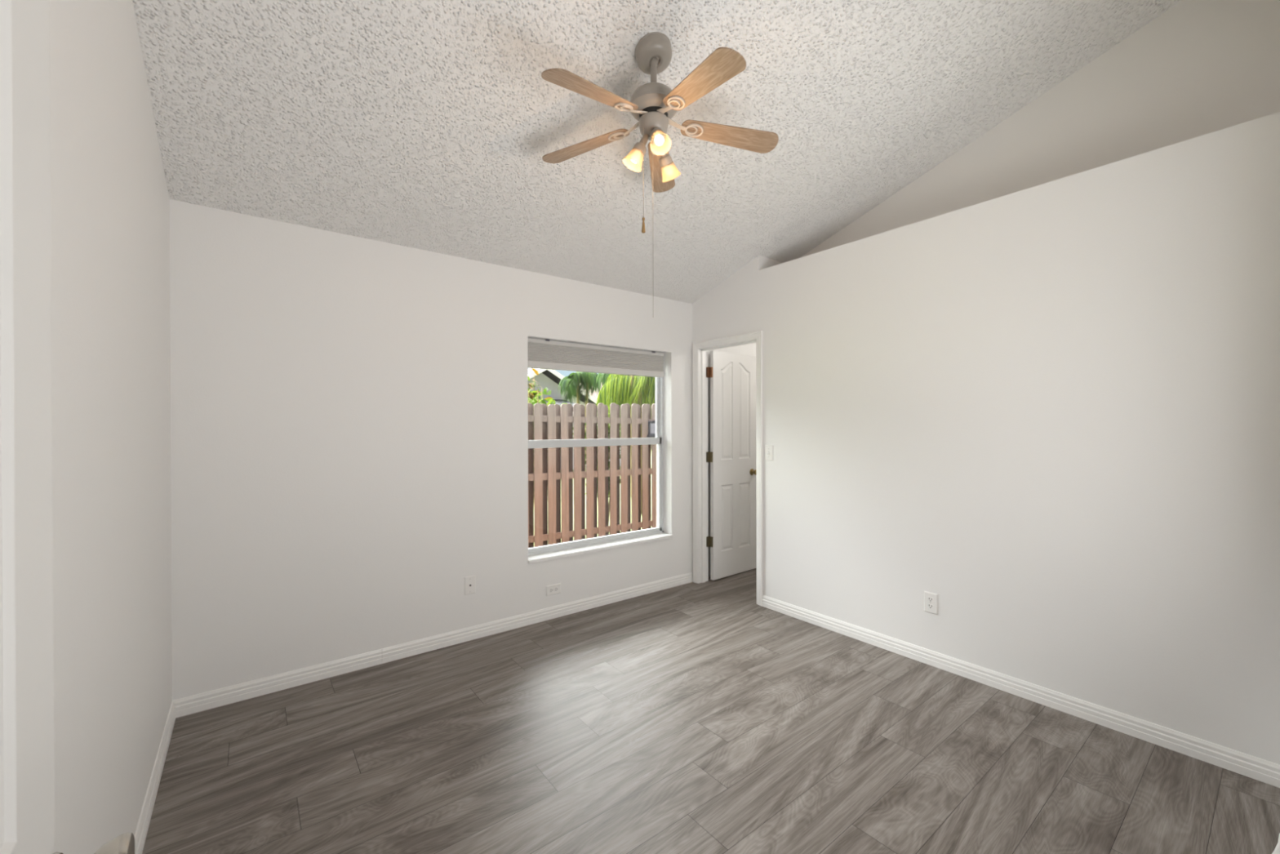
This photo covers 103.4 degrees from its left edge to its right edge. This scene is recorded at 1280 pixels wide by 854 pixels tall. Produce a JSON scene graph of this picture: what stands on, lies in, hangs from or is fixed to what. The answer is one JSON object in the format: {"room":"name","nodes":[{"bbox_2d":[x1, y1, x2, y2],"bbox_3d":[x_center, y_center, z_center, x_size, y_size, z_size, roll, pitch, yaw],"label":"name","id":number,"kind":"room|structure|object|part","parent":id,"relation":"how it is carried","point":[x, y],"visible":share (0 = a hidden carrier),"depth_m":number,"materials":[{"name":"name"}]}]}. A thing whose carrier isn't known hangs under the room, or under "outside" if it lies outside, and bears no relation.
{"room":"empty bedroom","nodes":[
{"label":"empty bedroom","id":0,"kind":"room"},
{"bbox_2d":[49,0,172,853],"bbox_3d":[-0.695,-0.420,0.324,0.120,3.800,5.165,0,0,-38],"label":"wall","id":1,"kind":"structure","parent":0,"point":[110,203],"depth_m":1.31,"materials":[{"name":"white paint"}]},
{"bbox_2d":[133,701,175,853],"bbox_3d":[-1.183,1.337,1.073,0.014,0.082,3.321,0,0,-38],"label":"baseboard","id":2,"kind":"structure","parent":1,"relation":"attached to","point":[141,831],"depth_m":1.87,"materials":[{"name":"white wood"}]},
{"bbox_2d":[168,199,755,700],"bbox_3d":[-0.274,0.266,4.020,5.310,2.800,0.200,0,0,-38],"label":"wall","id":3,"kind":"structure","parent":0,"point":[349,414],"depth_m":2.87,"materials":[{"name":"white paint"}]},
{"bbox_2d":[172,572,692,717],"bbox_3d":[-0.876,1.328,3.420,3.374,0.082,0.014,0,0,-38],"label":"baseboard","id":4,"kind":"structure","parent":3,"relation":"attached to","point":[196,703],"depth_m":2.98,"materials":[{"name":"white wood"}]},
{"bbox_2d":[464,574,475,595],"bbox_3d":[-1.093,1.018,3.255,0.072,0.116,0.010,0,0,-38],"label":"cable jack","id":5,"kind":"object","parent":3,"relation":"attached to","point":[469,581],"visible":1,"depth_m":3.25,"materials":[{"name":"white plastic"}]},
{"bbox_2d":[546,582,560,595],"bbox_3d":[-0.618,1.165,3.624,0.116,0.072,0.007,0,0,-38],"label":"outlet","id":6,"kind":"object","parent":3,"relation":"attached to","point":[555,588],"visible":1,"depth_m":3.62,"materials":[{"name":"white plastic"}]},
{"bbox_2d":[527,356,673,563],"bbox_3d":[-0.303,0.154,3.973,1.331,1.577,0.198,0,0,-38],"label":"window","id":7,"kind":"structure","parent":3,"relation":"in","point":[540,553],"depth_m":4.09,"materials":[{"name":"white plastic"}]},
{"bbox_3d":[-0.331,0.499,4.011,1.295,0.811,0.028,0,0,-38],"label":"sash","id":8,"kind":"part","parent":7,"relation":"part of","materials":[{"name":"white plastic"}]},
{"bbox_2d":[527,337,663,377],"bbox_3d":[-0.305,-0.529,3.960,1.264,0.210,0.052,0,0,-38],"label":"window shade","id":9,"kind":"object","parent":7,"relation":"attached to","point":[545,353],"visible":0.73,"depth_m":3.89,"materials":[{"name":"grey"}]},
{"bbox_3d":[-0.307,-0.617,3.962,1.262,0.029,0.046,0,0,-38],"label":"head rail","id":10,"kind":"part","parent":9,"relation":"part of","materials":[{"name":"grey plastic"}]},
{"bbox_3d":[-0.306,-0.447,3.963,1.264,0.046,0.044,0,0,-38],"label":"rail","id":11,"kind":"part","parent":9,"relation":"part of","materials":[{"name":"grey plastic"}]},
{"bbox_3d":[-0.282,0.931,3.950,1.331,0.024,0.133,0,0,-38],"label":"sill","id":12,"kind":"part","parent":7,"relation":"part of","materials":[{"name":"white stone"}]},
{"bbox_3d":[-0.352,-0.230,4.033,1.295,0.748,0.028,0,0,-38],"label":"sash","id":13,"kind":"part","parent":7,"relation":"part of","materials":[{"name":"white plastic"}]},
{"bbox_2d":[132,0,1182,303],"bbox_3d":[0.255,-1.641,2.253,3.994,1.253,3.635,0,0,-38],"label":"ceiling","id":14,"kind":"structure","parent":0,"point":[426,125],"depth_m":2.38,"materials":[{"name":"white paint"}]},
{"bbox_2d":[541,31,778,239],"bbox_3d":[0.052,-1.042,2.095,1.046,1.136,1.046,0,0,-38],"label":"ceiling fan","id":15,"kind":"object","parent":14,"relation":"hanging from","point":[654,104],"visible":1,"depth_m":2.08,"materials":[{"name":"beige wood"}]},
{"bbox_3d":[-0.246,-1.258,2.270,0.437,0.006,0.122,-5,10,25],"label":"blade","id":16,"kind":"part","parent":15,"relation":"part of","materials":[{"name":"brown wood"}]},
{"bbox_3d":[-0.173,-1.246,1.882,0.122,0.006,0.437,16,19,41],"label":"blade","id":17,"kind":"part","parent":15,"relation":"part of","materials":[{"name":"brown wood"}]},
{"bbox_3d":[-0.031,-1.125,2.128,0.088,0.087,0.085,0,0,-38],"label":"lamp shade","id":18,"kind":"part","parent":15,"relation":"part of","materials":[{"name":"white glass"}]},
{"bbox_3d":[0.056,-0.866,2.190,0.002,0.784,0.006,0,0,-4],"label":"pull chain","id":19,"kind":"part","parent":15,"relation":"part of","materials":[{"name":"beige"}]},
{"bbox_3d":[0.074,-1.177,2.060,0.042,0.065,0.054,0,0,-38],"label":"bulb","id":20,"kind":"part","parent":15,"relation":"part of","materials":[{"name":"white glass"}]},
{"bbox_3d":[0.078,-1.157,2.044,0.086,0.091,0.092,0,0,-38],"label":"lamp shade","id":21,"kind":"part","parent":15,"relation":"part of","materials":[{"name":"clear glass"}]},
{"bbox_3d":[0.101,-1.260,2.459,0.122,0.006,0.437,-12,-5,7],"label":"blade","id":22,"kind":"part","parent":15,"relation":"part of","materials":[{"name":"brown wood"}]},
{"bbox_3d":[0.129,-1.124,2.236,0.094,0.093,0.086,0,0,-38],"label":"lamp shade","id":23,"kind":"part","parent":15,"relation":"part of","materials":[{"name":"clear glass"}]},
{"bbox_3d":[0.218,-1.245,1.831,0.122,0.006,0.437,13,2,-30],"label":"blade","id":24,"kind":"part","parent":15,"relation":"part of","materials":[{"name":"brown wood"}]},
{"bbox_3d":[0.388,-1.258,2.187,0.437,0.006,0.122,4,-13,-10],"label":"blade","id":25,"kind":"part","parent":15,"relation":"part of","materials":[{"name":"brown wood"}]},
{"bbox_2d":[142,568,1279,853],"bbox_3d":[1.402,1.371,1.946,5.210,0.002,5.155,0,0,-38],"label":"floor","id":26,"kind":"structure","parent":0,"point":[691,717],"depth_m":2.09,"materials":[{"name":"grey laminate"}]},
{"bbox_2d":[1271,832,1279,853],"bbox_3d":[2.023,1.361,1.609,0.284,0.018,0.026,0,0,-30],"label":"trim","id":27,"kind":"structure","parent":26,"relation":"on","point":[1277,851],"depth_m":1.62,"materials":[{"name":"white"}]},
{"bbox_2d":[692,111,1279,764],"bbox_3d":[1.616,0.039,3.308,0.404,2.751,3.261,0,0,-38],"label":"wall","id":28,"kind":"structure","parent":0,"point":[1049,412],"depth_m":2.45,"materials":[{"name":"white paint"}]},
{"bbox_2d":[697,338,755,582],"bbox_3d":[0.751,0.334,4.190,0.117,2.058,0.669,0,0,-38],"label":"trim","id":29,"kind":"structure","parent":28,"relation":"attached to","point":[702,353],"depth_m":4.42,"materials":[{"name":"white wood"}]},
{"bbox_2d":[692,330,762,605],"bbox_3d":[0.699,0.314,4.150,0.017,2.098,0.750,0,0,-38],"label":"trim","id":30,"kind":"structure","parent":28,"relation":"attached to","point":[757,335],"depth_m":4.07,"materials":[{"name":"white wood"}]},
{"bbox_2d":[706,351,756,580],"bbox_3d":[0.854,0.338,4.646,0.652,2.022,0.171,0,0,-39],"label":"door","id":31,"kind":"structure","parent":28,"relation":"in","point":[731,456],"depth_m":4.62,"materials":[{"name":"white paint"}]},
{"bbox_3d":[1.049,0.425,4.805,0.064,0.064,0.171,0,0,-39],"label":"knob","id":32,"kind":"part","parent":31,"relation":"part of","materials":[{"name":"gold metal"}]},
{"bbox_2d":[764,444,773,460],"bbox_3d":[0.965,0.194,3.802,0.022,0.116,0.072,0,0,-38],"label":"light switch","id":33,"kind":"object","parent":28,"relation":"attached to","point":[768,448],"visible":1,"depth_m":3.80,"materials":[{"name":"white plastic"}]},
{"bbox_2d":[924,591,937,614],"bbox_3d":[1.671,1.011,2.907,0.007,0.116,0.072,0,0,-38],"label":"outlet","id":34,"kind":"object","parent":28,"relation":"attached to","point":[931,599],"visible":1,"depth_m":2.90,"materials":[{"name":"white plastic"}]},
{"bbox_2d":[927,603,933,608],"bbox_3d":[1.669,1.030,2.906,0.002,0.027,0.034,0,0,-38],"label":"receptacle","id":35,"kind":"object","parent":34,"relation":"attached to","point":[930,606],"depth_m":2.90,"materials":[{"name":"white plastic"}]},
{"bbox_2d":[927,596,933,602],"bbox_3d":[1.669,0.991,2.906,0.002,0.027,0.034,0,0,-38],"label":"receptacle","id":36,"kind":"object","parent":34,"relation":"attached to","point":[930,599],"depth_m":2.90,"materials":[{"name":"white plastic"}]},
{"bbox_2d":[761,595,1279,787],"bbox_3d":[1.691,1.325,2.878,0.014,0.082,2.485,0,0,-38],"label":"baseboard","id":37,"kind":"structure","parent":28,"relation":"attached to","point":[1245,764],"depth_m":2.43,"materials":[{"name":"white wood"}]},
{"bbox_2d":[800,0,1279,257],"bbox_3d":[2.049,-1.743,3.116,0.100,1.285,2.803,0,0,-38],"label":"wall niche","id":38,"kind":"object","parent":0,"point":[1199,68],"visible":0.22,"depth_m":2.53,"materials":[{"name":"white paint"}]},
{"bbox_3d":[1.327,-0.451,0.894,3.774,3.750,0.199,0,0,-38],"label":"wall","id":39,"kind":"structure","parent":0,"visible":0},
{"bbox_2d":[0,0,134,853],"bbox_3d":[-0.371,0.357,0.191,0.142,2.022,0.936,0,0,-38],"label":"door","id":40,"kind":"structure","parent":39,"relation":"in","point":[27,782],"depth_m":0.49,"materials":[{"name":"white paint"}]},
{"bbox_3d":[-0.606,0.494,0.559,0.063,0.067,0.067,0,0,-38],"label":"knob","id":41,"kind":"part","parent":40,"relation":"part of","materials":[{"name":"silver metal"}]},
{"label":"outside","id":42,"kind":"structure","parent":0,"visible":0},
{"bbox_2d":[533,451,652,546],"bbox_3d":[-15.477,1.524,28.143,70.000,0.001,56.555,0,0,-38],"label":"ground","id":43,"kind":"structure","parent":42,"point":[651,451],"depth_m":9.73,"materials":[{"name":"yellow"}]},
{"bbox_2d":[528,368,567,427],"bbox_3d":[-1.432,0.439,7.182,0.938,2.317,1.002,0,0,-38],"label":"shrub","id":44,"kind":"object","parent":43,"relation":"on","point":[551,401],"visible":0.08,"depth_m":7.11,"materials":[{"name":"green plant"}]},
{"bbox_2d":[527,368,620,468],"bbox_3d":[-5.838,-0.298,20.651,9.200,3.665,11.000,0,0,-38],"label":"house","id":45,"kind":"structure","parent":43,"relation":"on","point":[549,379],"depth_m":17.72,"materials":[{"name":"grey paint"}]},
{"bbox_2d":[558,371,601,466],"bbox_3d":[-1.490,0.057,12.730,1.121,3.043,0.976,0,0,-15],"label":"palm tree","id":46,"kind":"object","parent":43,"relation":"on","point":[572,382],"visible":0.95,"depth_m":12.51,"materials":[{"name":"green plant"}]},
{"bbox_2d":[528,402,656,547],"bbox_3d":[-0.538,0.589,6.820,4.700,1.915,0.072,0,0,-38],"label":"wooden fence","id":47,"kind":"object","parent":43,"relation":"on","point":[552,471],"visible":0.36,"depth_m":6.67,"materials":[{"name":"brown wood"}]},
{"bbox_3d":[-0.538,0.631,6.820,4.700,0.167,0.038,0,0,-38],"label":"rail","id":48,"kind":"part","parent":47,"relation":"part of","materials":[{"name":"brown wood"}]},
{"bbox_3d":[-0.539,-0.092,6.817,4.700,0.162,0.038,0,0,-38],"label":"rail","id":49,"kind":"part","parent":47,"relation":"part of","materials":[{"name":"brown wood"}]},
{"bbox_3d":[-0.537,1.390,6.823,4.700,0.159,0.038,0,0,-38],"label":"rail","id":50,"kind":"part","parent":47,"relation":"part of","materials":[{"name":"brown wood"}]},
{"bbox_2d":[647,421,655,437],"bbox_3d":[0.236,0.030,7.336,0.300,0.235,0.057,0,0,-38],"label":"box","id":51,"kind":"object","parent":47,"relation":"attached to","point":[651,424],"visible":0.52,"depth_m":7.26,"materials":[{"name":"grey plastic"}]},
{"bbox_3d":[0.246,0.019,7.324,0.238,0.150,0.004,0,0,-38],"label":"panel","id":52,"kind":"part","parent":51,"relation":"part of","materials":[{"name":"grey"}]},
{"bbox_2d":[580,376,620,413],"bbox_3d":[-1.742,-1.036,35.969,10.400,5.013,8.000,0,0,-38],"label":"house","id":53,"kind":"structure","parent":43,"relation":"on","point":[594,394],"depth_m":31.41,"materials":[{"name":"grey paint"}]},
{"bbox_2d":[585,405,631,521],"bbox_3d":[-0.522,0.643,7.529,0.923,1.904,0.860,0,0,7],"label":"shrub","id":54,"kind":"object","parent":43,"relation":"on","point":[607,406],"visible":0.07,"depth_m":7.45,"materials":[{"name":"green plant"}]},
{"bbox_2d":[595,373,648,497],"bbox_3d":[-0.084,-0.031,11.346,1.611,3.222,1.628,0,0,-26],"label":"palm tree","id":55,"kind":"object","parent":43,"relation":"on","point":[603,377],"visible":0.04,"depth_m":11.42,"materials":[{"name":"green bright yellow-green leaf"}]},
{"bbox_2d":[595,373,655,513],"bbox_3d":[0.014,0.181,9.207,1.741,2.816,1.558,0,0,-4],"label":"palm tree","id":56,"kind":"object","parent":43,"relation":"on","point":[618,388],"visible":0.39,"depth_m":8.72,"materials":[{"name":"green plant"}]}
]}

